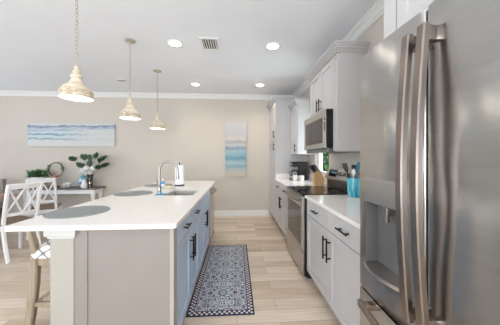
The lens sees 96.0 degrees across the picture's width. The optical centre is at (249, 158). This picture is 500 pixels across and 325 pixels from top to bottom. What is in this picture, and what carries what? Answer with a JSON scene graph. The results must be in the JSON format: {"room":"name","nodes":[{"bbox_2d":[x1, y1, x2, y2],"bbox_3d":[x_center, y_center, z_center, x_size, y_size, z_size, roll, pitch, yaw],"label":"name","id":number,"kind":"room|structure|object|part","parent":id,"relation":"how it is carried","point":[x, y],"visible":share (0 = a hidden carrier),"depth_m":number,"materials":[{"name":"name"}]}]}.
{"room":"kitchen","nodes":[
{"label":"kitchen","id":0,"kind":"room"},
{"bbox_2d":[0,96,271,214],"bbox_3d":[-2.720,-0.068,5.058,7.570,2.755,0.120,0,0,-3],"label":"wall","id":1,"kind":"structure","parent":0,"point":[193,135],"depth_m":5.02,"materials":[{"name":"paint"}]},
{"bbox_2d":[28,123,114,146],"bbox_3d":[-3.883,-0.510,4.910,1.810,0.500,0.035,0,0,-3],"label":"painting","id":2,"kind":"object","parent":1,"relation":"attached to","point":[39,134],"visible":1,"depth_m":4.89},
{"bbox_2d":[8,210,268,215],"bbox_3d":[-3.030,1.248,4.971,6.940,0.125,0.016,0,0,-3],"label":"baseboard","id":3,"kind":"structure","parent":1,"relation":"attached to","point":[228,212],"depth_m":5.13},
{"bbox_2d":[0,90,293,99],"bbox_3d":[-2.714,-1.397,4.955,7.570,0.095,0.085,0,0,-3],"label":"trim","id":4,"kind":"structure","parent":1,"relation":"attached to","point":[2,92],"depth_m":4.99,"materials":[{"name":"wood"}]},
{"bbox_2d":[225,122,245,176],"bbox_3d":[-0.324,-0.200,5.121,0.475,1.235,0.035,0,0,-3],"label":"painting","id":5,"kind":"object","parent":1,"relation":"attached to","point":[235,133],"visible":1,"depth_m":5.10},
{"bbox_2d":[0,215,340,324],"bbox_3d":[-2.480,1.360,1.030,7.570,0.100,7.950,0,0,-3],"label":"floor","id":6,"kind":"structure","parent":0,"point":[282,295],"depth_m":2.36,"materials":[{"name":"brown wood"}]},
{"bbox_2d":[0,179,6,218],"bbox_3d":[-4.869,0.850,4.048,0.480,0.920,0.520,0,0,-3],"label":"upholstered chair","id":7,"kind":"object","parent":6,"relation":"on","point":[3,182],"visible":0.7,"depth_m":4.23,"materials":[{"name":"beige fabric"}]},
{"bbox_3d":[-4.881,0.640,4.258,0.480,0.500,0.100,0,0,-3],"label":"backrest","id":8,"kind":"part","parent":7,"relation":"part of","materials":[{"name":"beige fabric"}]},
{"bbox_2d":[0,193,18,197],"bbox_3d":[-4.507,0.930,2.928,1.750,0.760,1.180,0,0,-3],"label":"dining table","id":9,"kind":"object","parent":6,"relation":"on","point":[1,194],"visible":0.59,"depth_m":3.45,"materials":[{"name":"brown wood"}]},
{"bbox_2d":[0,182,43,263],"bbox_3d":[-3.186,0.819,3.046,0.570,0.994,0.380,0,0,20],"label":"dining chair","id":10,"kind":"object","parent":6,"relation":"on","point":[7,219],"visible":0.86,"depth_m":2.94,"materials":[{"name":"wood"}]},
{"bbox_3d":[-3.060,0.821,2.822,0.158,0.992,0.036,0,0,20],"label":"leg","id":11,"kind":"part","parent":10,"relation":"part of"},
{"bbox_3d":[-3.247,0.847,3.069,0.440,0.029,0.376,0,0,20],"label":"seat","id":12,"kind":"part","parent":10,"relation":"part of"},
{"bbox_3d":[-3.354,1.087,3.287,0.045,0.445,0.044,0,0,20],"label":"leg","id":13,"kind":"part","parent":10,"relation":"part of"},
{"bbox_3d":[-3.033,0.725,2.991,0.048,0.042,0.340,0,0,20],"label":"rail","id":14,"kind":"part","parent":10,"relation":"part of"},
{"bbox_3d":[-2.947,0.358,2.959,0.062,0.072,0.341,0,0,20],"label":"rail","id":15,"kind":"part","parent":10,"relation":"part of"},
{"bbox_3d":[-2.945,0.821,3.137,0.158,0.992,0.036,0,0,20],"label":"leg","id":16,"kind":"part","parent":10,"relation":"part of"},
{"bbox_2d":[24,231,49,324],"bbox_3d":[-1.401,0.895,1.770,0.442,0.838,0.410,0,0,-3],"label":"bar stool","id":17,"kind":"object","parent":6,"relation":"on","point":[39,255],"visible":0.16,"depth_m":1.58,"materials":[{"name":"beige wood"}]},
{"bbox_3d":[-1.553,0.895,1.596,0.118,0.838,0.046,0,0,-3],"label":"leg","id":18,"kind":"part","parent":17,"relation":"part of","materials":[{"name":"beige wood"}]},
{"bbox_2d":[30,240,49,258],"bbox_3d":[-1.373,0.644,1.772,0.364,0.106,0.410,0,0,-3],"label":"seat cushion","id":19,"kind":"object","parent":17,"relation":"on","point":[36,251],"depth_m":1.58,"materials":[{"name":"fabric"}]},
{"bbox_2d":[25,178,61,240],"bbox_3d":[-3.548,0.819,3.893,0.380,0.994,0.570,0,0,-32],"label":"dining chair","id":20,"kind":"object","parent":6,"relation":"on","point":[44,208],"visible":0.57,"depth_m":3.76,"materials":[{"name":"wood"}]},
{"bbox_3d":[-3.586,0.821,3.638,0.036,0.992,0.158,0,0,-32],"label":"leg","id":21,"kind":"part","parent":20,"relation":"part of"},
{"bbox_3d":[-3.412,0.358,3.678,0.341,0.072,0.062,0,0,-32],"label":"rail","id":22,"kind":"part","parent":20,"relation":"part of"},
{"bbox_3d":[-3.461,0.725,3.755,0.340,0.042,0.048,0,0,-32],"label":"rail","id":23,"kind":"part","parent":20,"relation":"part of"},
{"bbox_3d":[-3.583,0.847,3.948,0.376,0.029,0.440,0,0,-32],"label":"seat","id":24,"kind":"part","parent":20,"relation":"part of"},
{"bbox_3d":[-3.302,0.821,3.817,0.036,0.992,0.158,0,0,-32],"label":"leg","id":25,"kind":"part","parent":20,"relation":"part of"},
{"bbox_2d":[18,186,105,216],"bbox_3d":[-3.891,0.958,4.707,1.490,0.705,0.380,0,0,-3],"label":"console table","id":26,"kind":"object","parent":6,"relation":"on","point":[76,189],"visible":0.33,"depth_m":4.56,"materials":[{"name":"grey wood"}]},
{"bbox_3d":[-4.538,1.015,4.549,0.084,0.590,0.084,0,0,-3],"label":"leg","id":27,"kind":"part","parent":26,"relation":"part of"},
{"bbox_2d":[25,169,48,187],"bbox_3d":[-4.404,0.409,4.651,0.413,0.392,0.341,0,0,24],"label":"potted plant","id":28,"kind":"object","parent":26,"relation":"on","point":[37,173],"visible":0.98,"depth_m":4.61,"materials":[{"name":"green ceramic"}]},
{"bbox_2d":[46,162,64,186],"bbox_3d":[-4.133,0.340,4.793,0.393,0.528,0.120,0,0,-3],"label":"wreath","id":29,"kind":"object","parent":26,"relation":"on","point":[49,166],"visible":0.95,"depth_m":4.78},
{"bbox_2d":[61,182,73,187],"bbox_3d":[-3.783,0.545,4.664,0.240,0.118,0.200,0,0,-3],"label":"shell bowl","id":30,"kind":"object","parent":26,"relation":"on","point":[69,184],"visible":1,"depth_m":4.61,"materials":[{"name":"white ceramic"}]},
{"bbox_2d":[78,174,86,186],"bbox_3d":[-3.523,0.465,4.749,0.176,0.280,0.176,0,0,-3],"label":"ginger jar","id":31,"kind":"object","parent":26,"relation":"on","point":[82,176],"visible":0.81,"depth_m":4.69,"materials":[{"name":"blue ceramic"}]},
{"bbox_2d":[81,178,86,187],"bbox_3d":[-3.394,0.499,4.607,0.108,0.212,0.108,0,0,-3],"label":"ceramic bottle","id":32,"kind":"object","parent":26,"relation":"on","point":[84,183],"visible":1,"depth_m":4.58,"materials":[{"name":"white ceramic"}]},
{"bbox_2d":[68,152,109,187],"bbox_3d":[-3.358,0.232,4.686,0.797,0.745,0.372,0,0,-3],"label":"vase","id":33,"kind":"object","parent":26,"relation":"on","point":[85,170],"visible":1,"depth_m":4.67,"materials":[{"name":"clear glass"}]},
{"bbox_3d":[-3.345,0.462,4.710,0.132,0.284,0.132,0,0,-3],"label":"glass","id":34,"kind":"part","parent":33,"relation":"part of","materials":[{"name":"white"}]},
{"bbox_2d":[43,228,213,324],"bbox_3d":[-0.936,0.868,2.660,0.763,0.884,2.585,0,0,-3],"label":"kitchen island","id":35,"kind":"object","parent":6,"relation":"on","point":[98,277],"visible":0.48,"depth_m":1.40,"materials":[{"name":"wood"}]},
{"bbox_3d":[-1.154,0.887,1.444,0.157,0.845,0.160,0,0,-3],"label":"post","id":36,"kind":"part","parent":35,"relation":"part of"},
{"bbox_2d":[4,181,215,231],"bbox_3d":[-1.022,0.411,2.668,0.995,0.030,2.672,0,0,-3],"label":"island countertop","id":37,"kind":"structure","parent":35,"relation":"on","point":[149,211],"depth_m":1.62,"materials":[{"name":"white stone"}]},
{"bbox_2d":[43,206,110,218],"bbox_3d":[-1.271,0.393,1.673,0.400,0.005,0.400,0,0,-3],"label":"placemat","id":38,"kind":"object","parent":37,"relation":"on","point":[81,211],"visible":1,"depth_m":1.63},
{"bbox_2d":[113,191,152,195],"bbox_3d":[-1.313,0.393,2.547,0.400,0.005,0.400,0,0,-3],"label":"placemat","id":39,"kind":"object","parent":37,"relation":"on","point":[127,193],"visible":1,"depth_m":2.51,"materials":[{"name":"fabric"}]},
{"bbox_2d":[144,183,172,186],"bbox_3d":[-1.350,0.393,3.326,0.400,0.005,0.400,0,0,-3],"label":"placemat","id":40,"kind":"object","parent":37,"relation":"on","point":[166,184],"visible":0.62,"depth_m":3.26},
{"bbox_2d":[156,160,178,192],"bbox_3d":[-0.962,0.209,2.632,0.261,0.374,0.092,0,0,-3],"label":"faucet","id":41,"kind":"object","parent":37,"relation":"on","point":[167,161],"visible":1,"depth_m":2.63,"materials":[{"name":"silver metal"}]},
{"bbox_3d":[-0.959,0.141,2.648,0.236,0.238,0.027,0,0,-3],"label":"spout","id":42,"kind":"part","parent":41,"relation":"part of","materials":[{"name":"silver metal"}]},
{"bbox_2d":[174,162,183,185],"bbox_3d":[-1.034,0.225,3.300,0.144,0.341,0.144,0,0,-3],"label":"paper towel roll","id":43,"kind":"object","parent":37,"relation":"on","point":[178,182],"visible":0.88,"depth_m":3.26,"materials":[{"name":"white paper"}]},
{"bbox_2d":[167,191,196,195],"bbox_3d":[-0.795,0.518,2.683,0.342,0.184,0.562,0,0,-3],"label":"sink","id":44,"kind":"object","parent":37,"relation":"in","point":[175,193],"visible":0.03,"depth_m":2.95,"materials":[{"name":"metal"}]},
{"bbox_3d":[-0.795,0.868,1.413,0.580,0.884,0.024,0,0,-3],"label":"panel","id":45,"kind":"part","parent":35,"relation":"part of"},
{"bbox_2d":[177,203,200,324],"bbox_3d":[-0.808,0.868,1.918,0.674,0.884,0.865,0,0,-3],"label":"base cabinet","id":46,"kind":"object","parent":6,"relation":"on","point":[188,229],"visible":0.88,"depth_m":1.83,"materials":[{"name":"wood"}]},
{"bbox_3d":[-0.508,0.516,1.723,0.020,0.153,0.426,0,0,-3],"label":"drawer","id":47,"kind":"part","parent":46,"relation":"part of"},
{"bbox_3d":[-0.508,0.900,1.723,0.020,0.600,0.426,0,0,-3],"label":"door","id":48,"kind":"part","parent":46,"relation":"part of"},
{"bbox_3d":[-0.489,0.760,1.899,0.038,0.200,0.014,0,0,-3],"label":"handle","id":49,"kind":"part","parent":46,"relation":"part of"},
{"bbox_3d":[-0.494,0.760,1.979,0.038,0.200,0.014,0,0,-3],"label":"handle","id":50,"kind":"part","parent":46,"relation":"part of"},
{"bbox_3d":[-0.533,0.900,2.150,0.020,0.600,0.421,0,0,-3],"label":"door","id":51,"kind":"part","parent":46,"relation":"part of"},
{"bbox_3d":[-0.533,0.516,2.150,0.020,0.153,0.421,0,0,-3],"label":"drawer","id":52,"kind":"part","parent":46,"relation":"part of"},
{"bbox_2d":[199,191,208,270],"bbox_3d":[-0.860,0.869,2.784,0.674,0.883,0.860,0,0,-3],"label":"base cabinet","id":53,"kind":"object","parent":6,"relation":"on","point":[204,202],"visible":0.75,"depth_m":2.74,"materials":[{"name":"wood"}]},
{"bbox_3d":[-0.559,0.516,2.589,0.020,0.153,0.421,0,0,-3],"label":"false drawer","id":54,"kind":"part","parent":53,"relation":"part of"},
{"bbox_3d":[-0.559,0.900,2.589,0.020,0.600,0.421,0,0,-3],"label":"door","id":55,"kind":"part","parent":53,"relation":"part of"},
{"bbox_3d":[-0.541,0.745,2.763,0.038,0.190,0.014,0,0,-3],"label":"handle","id":56,"kind":"part","parent":53,"relation":"part of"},
{"bbox_3d":[-0.585,0.516,3.013,0.020,0.153,0.421,0,0,-3],"label":"false drawer","id":57,"kind":"part","parent":53,"relation":"part of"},
{"bbox_3d":[-0.585,0.900,3.013,0.020,0.600,0.421,0,0,-3],"label":"door","id":58,"kind":"part","parent":53,"relation":"part of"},
{"bbox_2d":[209,185,216,241],"bbox_3d":[-0.880,0.870,3.526,0.701,0.880,0.612,0,0,-3],"label":"dishwasher","id":59,"kind":"object","parent":6,"relation":"on","point":[211,191],"visible":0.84,"depth_m":3.44,"materials":[{"name":"metal"}]},
{"bbox_3d":[-0.612,0.820,3.542,0.036,0.771,0.608,0,0,-3],"label":"door","id":60,"kind":"part","parent":59,"relation":"part of","materials":[{"name":"metal"}]},
{"bbox_2d":[186,244,254,316],"bbox_3d":[-0.291,1.306,2.632,0.570,0.008,1.530,0,0,-3],"label":"rug","id":61,"kind":"object","parent":6,"relation":"on","point":[223,287],"visible":1,"depth_m":2.31,"materials":[{"name":"fabric"}]},
{"bbox_2d":[276,181,286,237],"bbox_3d":[0.818,0.868,3.815,0.653,0.884,1.170,0,0,-3],"label":"base cabinet","id":62,"kind":"object","parent":6,"relation":"on","point":[281,197],"visible":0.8,"depth_m":3.77,"materials":[{"name":"wood"}]},
{"bbox_3d":[0.523,0.515,4.088,0.020,0.156,0.566,0,0,-3],"label":"drawer","id":63,"kind":"part","parent":62,"relation":"part of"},
{"bbox_3d":[0.523,0.900,4.088,0.020,0.600,0.566,0,0,-3],"label":"door","id":64,"kind":"part","parent":62,"relation":"part of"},
{"bbox_3d":[0.558,0.515,3.514,0.020,0.156,0.576,0,0,-3],"label":"drawer","id":65,"kind":"part","parent":62,"relation":"part of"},
{"bbox_3d":[0.558,0.900,3.514,0.020,0.600,0.576,0,0,-3],"label":"door","id":66,"kind":"part","parent":62,"relation":"part of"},
{"bbox_2d":[274,174,329,186],"bbox_3d":[0.827,0.360,3.816,0.634,0.130,1.170,0,0,-3],"label":"countertop","id":67,"kind":"structure","parent":62,"relation":"on","point":[283,179],"depth_m":3.87,"materials":[{"name":"white stone"}]},
{"bbox_2d":[293,175,297,180],"bbox_3d":[0.811,0.348,4.052,0.084,0.094,0.109,0,0,-24],"label":"mug","id":68,"kind":"object","parent":67,"relation":"on","point":[295,177],"visible":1,"depth_m":4.01,"materials":[{"name":"white ceramic"}]},
{"bbox_2d":[289,162,306,179],"bbox_3d":[0.885,0.228,4.230,0.321,0.335,0.210,0,0,-3],"label":"coffee maker","id":69,"kind":"object","parent":67,"relation":"on","point":[302,166],"visible":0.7,"depth_m":4.14,"materials":[{"name":"black plastic"}]},
{"bbox_3d":[0.986,0.258,4.236,0.120,0.204,0.200,0,0,-3],"label":"water tank","id":70,"kind":"part","parent":69,"relation":"part of","materials":[{"name":"black plastic"}]},
{"bbox_2d":[298,175,303,180],"bbox_3d":[0.906,0.348,3.972,0.086,0.094,0.108,0,0,-22],"label":"mug","id":71,"kind":"object","parent":67,"relation":"on","point":[301,177],"visible":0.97,"depth_m":3.93,"materials":[{"name":"white ceramic"}]},
{"bbox_2d":[309,164,324,184],"bbox_3d":[0.994,0.240,3.368,0.216,0.311,0.110,0,0,5],"label":"knife block","id":72,"kind":"object","parent":67,"relation":"on","point":[317,177],"visible":1,"depth_m":3.31,"materials":[{"name":"brown wood"}]},
{"bbox_2d":[267,96,306,219],"bbox_3d":[0.748,0.058,4.767,0.679,2.505,0.863,0,0,-3],"label":"pantry cabinet","id":73,"kind":"object","parent":6,"relation":"on","point":[281,157],"visible":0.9,"depth_m":4.40,"materials":[{"name":"wood"}]},
{"bbox_3d":[0.482,-0.731,4.784,0.020,0.739,0.779,0,0,-3],"label":"door","id":74,"kind":"part","parent":73,"relation":"part of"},
{"bbox_3d":[0.482,0.423,4.784,0.020,1.553,0.779,0,0,-3],"label":"door","id":75,"kind":"part","parent":73,"relation":"part of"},
{"bbox_3d":[0.748,-1.153,4.767,0.679,0.085,0.863,0,0,-3],"label":"crown moulding","id":76,"kind":"part","parent":73,"relation":"part of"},
{"bbox_2d":[285,167,359,278],"bbox_3d":[0.832,0.718,2.838,0.713,1.185,0.764,0,0,-3],"label":"range","id":77,"kind":"object","parent":6,"relation":"on","point":[336,177],"visible":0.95,"depth_m":2.70,"materials":[{"name":"silver metal"}]},
{"bbox_3d":[0.511,0.465,2.819,0.070,0.024,0.676,0,0,-3],"label":"handle","id":78,"kind":"part","parent":77,"relation":"part of","materials":[{"name":"metal"}]},
{"bbox_3d":[0.560,0.750,2.822,0.020,0.430,0.634,0,0,-3],"label":"door glass","id":79,"kind":"part","parent":77,"relation":"part of","materials":[{"name":"grey"}]},
{"bbox_3d":[0.559,1.145,2.822,0.023,0.220,0.756,0,0,-3],"label":"storage drawer","id":80,"kind":"part","parent":77,"relation":"part of","materials":[{"name":"metal"}]},
{"bbox_3d":[0.558,0.720,2.822,0.025,0.610,0.756,0,0,-3],"label":"oven door","id":81,"kind":"part","parent":77,"relation":"part of","materials":[{"name":"metal"}]},
{"bbox_3d":[0.578,0.845,2.823,0.014,0.870,0.762,0,0,-3],"label":"trim","id":82,"kind":"part","parent":77,"relation":"part of","materials":[{"name":"black plastic"}]},
{"bbox_2d":[287,186,347,195],"bbox_3d":[0.823,0.401,2.838,0.560,0.018,0.764,0,0,-3],"label":"cooktop","id":83,"kind":"object","parent":77,"relation":"in","point":[297,190],"depth_m":2.76,"materials":[{"name":"black glass"}]},
{"bbox_3d":[1.113,0.193,3.021,0.037,0.091,0.220,0,0,-3],"label":"display panel","id":84,"kind":"part","parent":77,"relation":"part of","materials":[{"name":"black"}]},
{"bbox_3d":[1.128,0.338,2.856,0.007,0.095,0.724,0,0,-3],"label":"vent panel","id":85,"kind":"part","parent":77,"relation":"part of","materials":[{"name":"black plastic"}]},
{"bbox_2d":[307,199,361,324],"bbox_3d":[0.935,0.868,1.846,0.653,0.884,1.209,0,0,-3],"label":"base cabinet","id":86,"kind":"object","parent":6,"relation":"on","point":[333,244],"visible":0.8,"depth_m":1.75,"materials":[{"name":"wood"}]},
{"bbox_3d":[0.639,0.515,2.140,0.020,0.156,0.568,0,0,-3],"label":"drawer","id":87,"kind":"part","parent":86,"relation":"part of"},
{"bbox_3d":[0.639,0.900,2.140,0.020,0.600,0.568,0,0,-3],"label":"door","id":88,"kind":"part","parent":86,"relation":"part of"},
{"bbox_3d":[0.625,0.745,1.890,0.038,0.190,0.014,0,0,-3],"label":"handle","id":89,"kind":"part","parent":86,"relation":"part of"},
{"bbox_3d":[0.629,0.745,1.815,0.038,0.190,0.014,0,0,-3],"label":"handle","id":90,"kind":"part","parent":86,"relation":"part of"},
{"bbox_2d":[305,195,359,228],"bbox_3d":[0.944,0.360,1.847,0.634,0.130,1.209,0,0,-3],"label":"countertop","id":91,"kind":"structure","parent":86,"relation":"on","point":[347,208],"depth_m":1.90,"materials":[{"name":"white stone"}]},
{"bbox_2d":[347,177,359,197],"bbox_3d":[1.088,0.298,2.339,0.156,0.196,0.156,0,0,-3],"label":"utensil holder","id":92,"kind":"object","parent":91,"relation":"on","point":[353,184],"visible":0.84,"depth_m":2.28,"materials":[{"name":"ceramic"}]},
{"bbox_2d":[342,163,348,177],"bbox_3d":[1.034,0.216,2.377,0.118,0.335,0.017,0,0,12],"label":"spatula","id":93,"kind":"object","parent":92,"relation":"in","point":[345,166],"visible":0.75,"depth_m":2.38,"materials":[{"name":"black plastic"}]},
{"bbox_2d":[356,162,359,177],"bbox_3d":[1.120,0.211,2.363,0.117,0.345,0.026,0,0,1],"label":"spatula","id":94,"kind":"object","parent":92,"relation":"in","point":[358,163],"visible":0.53,"depth_m":2.36,"materials":[{"name":"teal plastic"}]},
{"bbox_3d":[0.644,0.510,1.571,0.039,0.013,0.160,0,0,-3],"label":"handle","id":95,"kind":"part","parent":86,"relation":"part of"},
{"bbox_3d":[0.674,0.515,1.549,0.020,0.156,0.608,0,0,-3],"label":"drawer","id":96,"kind":"part","parent":86,"relation":"part of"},
{"bbox_3d":[0.674,0.900,1.549,0.020,0.600,0.608,0,0,-3],"label":"door","id":97,"kind":"part","parent":86,"relation":"part of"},
{"bbox_2d":[358,0,499,324],"bbox_3d":[0.908,0.398,0.785,0.784,1.825,0.840,0,0,-3],"label":"refrigerator","id":98,"kind":"object","parent":6,"relation":"on","point":[430,90],"visible":1,"depth_m":0.72,"materials":[{"name":"metal"}]},
{"bbox_3d":[0.557,0.692,0.764,0.080,0.034,0.642,0,0,-3],"label":"handle","id":99,"kind":"part","parent":98,"relation":"part of","materials":[{"name":"metal"}]},
{"bbox_3d":[0.634,0.957,0.769,0.088,0.586,0.840,0,0,-3],"label":"freezer drawer","id":100,"kind":"part","parent":98,"relation":"part of","materials":[{"name":"metal"}]},
{"bbox_3d":[0.581,0.152,1.000,0.012,0.114,0.246,0,0,-3],"label":"control panel","id":101,"kind":"part","parent":98,"relation":"part of","materials":[{"name":"metal"}]},
{"bbox_3d":[0.622,0.068,0.982,0.088,1.166,0.413,0,0,-3],"label":"door","id":102,"kind":"part","parent":98,"relation":"part of","materials":[{"name":"metal"}]},
{"bbox_3d":[0.560,0.070,0.802,0.072,1.012,0.034,0,0,-3],"label":"handle","id":103,"kind":"part","parent":98,"relation":"part of","materials":[{"name":"metal"}]},
{"bbox_3d":[0.565,0.070,0.734,0.072,1.012,0.034,0,0,-3],"label":"handle","id":104,"kind":"part","parent":98,"relation":"part of","materials":[{"name":"metal"}]},
{"bbox_3d":[0.647,0.068,0.559,0.088,1.166,0.419,0,0,-3],"label":"door","id":105,"kind":"part","parent":98,"relation":"part of","materials":[{"name":"metal"}]},
{"bbox_2d":[0,0,376,94],"bbox_3d":[-2.480,-1.495,1.030,7.870,0.100,8.250,0,0,-3],"label":"ceiling","id":106,"kind":"structure","parent":0,"point":[37,37],"depth_m":2.80,"materials":[{"name":"paint"}]},
{"bbox_2d":[58,0,93,101],"bbox_3d":[-1.413,-0.967,1.834,0.235,0.954,0.235,0,0,-3],"label":"pendant lamp","id":107,"kind":"object","parent":106,"relation":"hanging from","point":[75,89],"visible":1,"depth_m":1.81,"materials":[{"name":"white"}]},
{"bbox_3d":[-1.413,-0.625,1.834,0.235,0.270,0.235,0,0,-3],"label":"lamp shade","id":108,"kind":"part","parent":107,"relation":"part of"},
{"bbox_3d":[-1.413,-1.089,1.834,0.020,0.674,0.020,0,0,42],"label":"chain","id":109,"kind":"part","parent":107,"relation":"part of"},
{"bbox_2d":[115,79,128,81],"bbox_3d":[-2.371,-1.439,4.167,0.200,0.012,0.120,0,0,-3],"label":"ceiling vent","id":110,"kind":"object","parent":106,"relation":"in","point":[117,80],"visible":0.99,"depth_m":4.14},
{"bbox_2d":[119,38,140,119],"bbox_3d":[-1.469,-0.967,2.758,0.235,0.954,0.235,0,0,-3],"label":"pendant lamp","id":111,"kind":"object","parent":106,"relation":"hanging from","point":[129,113],"visible":1,"depth_m":2.73,"materials":[{"name":"white"}]},
{"bbox_3d":[-1.469,-0.625,2.758,0.235,0.270,0.235,0,0,-3],"label":"lamp shade","id":112,"kind":"part","parent":111,"relation":"part of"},
{"bbox_3d":[-1.469,-1.089,2.758,0.020,0.674,0.020,0,0,42],"label":"chain","id":113,"kind":"part","parent":111,"relation":"part of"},
{"bbox_2d":[150,69,164,129],"bbox_3d":[-1.526,-0.967,3.706,0.235,0.954,0.235,0,0,-3],"label":"pendant lamp","id":114,"kind":"object","parent":106,"relation":"hanging from","point":[156,124],"visible":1,"depth_m":3.67,"materials":[{"name":"white"}]},
{"bbox_3d":[-1.526,-0.625,3.706,0.235,0.270,0.235,0,0,-3],"label":"lamp shade","id":115,"kind":"part","parent":114,"relation":"part of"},
{"bbox_2d":[167,39,182,47],"bbox_3d":[-0.939,-1.440,2.819,0.196,0.010,0.196,0,0,-3],"label":"recessed light","id":116,"kind":"object","parent":106,"relation":"in","point":[172,42],"visible":1,"depth_m":2.81,"materials":[{"name":"white"}]},
{"bbox_2d":[169,41,180,46],"bbox_3d":[-0.939,-1.439,2.819,0.142,0.003,0.142,0,0,-3],"label":"diffuser","id":117,"kind":"object","parent":116,"relation":"attached to","point":[172,43],"depth_m":2.81,"materials":[{"name":"white"}]},
{"bbox_2d":[199,37,219,50],"bbox_3d":[-0.504,-1.440,2.835,0.225,0.010,0.300,0,0,-3],"label":"ceiling vent","id":118,"kind":"object","parent":106,"relation":"in","point":[207,43],"visible":1,"depth_m":2.82,"materials":[{"name":"metal"}]},
{"bbox_2d":[255,83,264,86],"bbox_3d":[0.195,-1.440,4.419,0.196,0.010,0.196,0,0,-3],"label":"recessed light","id":119,"kind":"object","parent":106,"relation":"in","point":[258,84],"visible":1,"depth_m":4.43,"materials":[{"name":"white"}]},
{"bbox_2d":[265,42,280,49],"bbox_3d":[0.294,-1.440,2.893,0.196,0.010,0.196,0,0,-3],"label":"recessed light","id":120,"kind":"object","parent":106,"relation":"in","point":[273,45],"visible":1,"depth_m":2.89,"materials":[{"name":"white"}]},
{"bbox_2d":[267,44,277,48],"bbox_3d":[0.294,-1.439,2.893,0.142,0.003,0.142,0,0,-3],"label":"diffuser","id":121,"kind":"object","parent":120,"relation":"attached to","point":[269,46],"depth_m":2.89,"materials":[{"name":"white"}]},
{"bbox_2d":[300,14,383,189],"bbox_3d":[1.363,-0.068,1.258,0.130,2.755,7.950,0,0,-3],"label":"wall","id":122,"kind":"structure","parent":0,"point":[374,34],"depth_m":2.69,"materials":[{"name":"paint"}]},
{"bbox_2d":[287,99,309,154],"bbox_3d":[0.935,-0.552,4.148,0.379,0.955,0.520,0,0,-3],"label":"upper cabinet","id":123,"kind":"object","parent":122,"relation":"attached to","point":[300,108],"visible":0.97,"depth_m":3.95,"materials":[{"name":"wood"}]},
{"bbox_3d":[0.814,-0.512,4.171,0.020,0.863,0.446,0,0,-3],"label":"door","id":124,"kind":"part","parent":123,"relation":"part of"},
{"bbox_3d":[0.935,-0.990,4.148,0.379,0.080,0.520,0,0,-3],"label":"crown moulding","id":125,"kind":"part","parent":123,"relation":"part of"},
{"bbox_2d":[305,49,332,116],"bbox_3d":[1.010,-0.870,2.880,0.379,0.650,0.830,0,0,-3],"label":"upper cabinet","id":126,"kind":"object","parent":122,"relation":"attached to","point":[320,76],"visible":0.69,"depth_m":2.78,"materials":[{"name":"wood"}]},
{"bbox_3d":[0.882,-0.828,3.033,0.020,0.552,0.376,0,0,-3],"label":"door","id":127,"kind":"part","parent":126,"relation":"part of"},
{"bbox_3d":[1.010,-1.153,2.880,0.379,0.085,0.830,0,0,-3],"label":"crown moulding","id":128,"kind":"part","parent":126,"relation":"part of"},
{"bbox_3d":[0.904,-0.828,2.653,0.020,0.552,0.376,0,0,-3],"label":"door","id":129,"kind":"part","parent":126,"relation":"part of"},
{"bbox_2d":[304,109,350,153],"bbox_3d":[0.999,-0.306,2.848,0.405,0.473,0.768,0,0,-3],"label":"microwave","id":130,"kind":"object","parent":126,"relation":"attached to","point":[318,129],"visible":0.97,"depth_m":2.64,"materials":[{"name":"silver metal"}]},
{"bbox_3d":[0.804,-0.329,2.863,0.012,0.424,0.716,0,0,-3],"label":"door","id":131,"kind":"part","parent":130,"relation":"part of","materials":[{"name":"metal"}]},
{"bbox_3d":[0.805,-0.319,2.863,0.007,0.288,0.656,0,0,-3],"label":"door glass","id":132,"kind":"part","parent":130,"relation":"part of","materials":[{"name":"grey"}]},
{"bbox_3d":[0.826,-0.329,2.479,0.012,0.424,0.048,0,0,-3],"label":"control panel","id":133,"kind":"part","parent":130,"relation":"part of","materials":[{"name":"metal"}]},
{"bbox_2d":[307,148,350,153],"bbox_3d":[1.001,-0.093,2.849,0.344,0.046,0.746,0,0,-3],"label":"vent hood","id":134,"kind":"object","parent":130,"relation":"attached to","point":[322,150],"depth_m":2.65,"materials":[{"name":"metal"}]},
{"bbox_2d":[318,154,326,174],"bbox_3d":[1.236,-0.290,3.640,0.060,1.100,0.580,0,0,-3],"label":"window","id":135,"kind":"structure","parent":122,"relation":"in","point":[319,155],"depth_m":3.88,"materials":[{"name":"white glass"}]},
{"bbox_2d":[293,0,383,96],"bbox_3d":[1.258,-1.397,1.209,0.085,0.095,7.864,0,0,-3],"label":"trim","id":136,"kind":"structure","parent":122,"relation":"attached to","point":[376,11],"depth_m":2.36,"materials":[{"name":"wood"}]},
{"bbox_2d":[328,41,370,151],"bbox_3d":[1.040,-0.635,2.377,0.379,1.120,0.173,0,0,-3],"label":"upper cabinet","id":137,"kind":"object","parent":122,"relation":"attached to","point":[347,55],"visible":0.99,"depth_m":2.35,"materials":[{"name":"wood"}]},
{"bbox_3d":[0.919,-0.593,2.401,0.020,1.023,0.104,0,0,-3],"label":"door","id":138,"kind":"part","parent":137,"relation":"part of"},
{"bbox_3d":[1.040,-1.153,2.377,0.379,0.085,0.173,0,0,-3],"label":"crown moulding","id":139,"kind":"part","parent":137,"relation":"part of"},
{"bbox_2d":[384,0,433,38],"bbox_3d":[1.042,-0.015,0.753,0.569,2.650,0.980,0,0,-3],"label":"upper cabinet","id":140,"kind":"object","parent":122,"relation":"attached to","point":[397,13],"visible":0.03,"depth_m":1.11,"materials":[{"name":"wood"}]},
{"bbox_3d":[1.013,-0.015,1.231,0.569,2.650,0.022,0,0,-3],"label":"panel","id":141,"kind":"part","parent":140,"relation":"part of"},
{"bbox_3d":[0.757,-0.965,0.907,0.020,0.736,0.438,0,0,-3],"label":"door","id":142,"kind":"part","parent":140,"relation":"part of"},
{"label":"outside","id":143,"kind":"structure","parent":0,"visible":0},
{"bbox_3d":[4.949,1.410,5.303,7.490,0.100,16.000,0,0,-3],"label":"ground","id":144,"kind":"structure","parent":143,"visible":0},
{"bbox_2d":[323,154,328,171],"bbox_3d":[2.184,-0.203,7.142,1.386,3.137,1.699,0,0,-3],"label":"bush","id":145,"kind":"object","parent":144,"relation":"on","point":[326,163],"visible":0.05,"depth_m":6.72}
]}

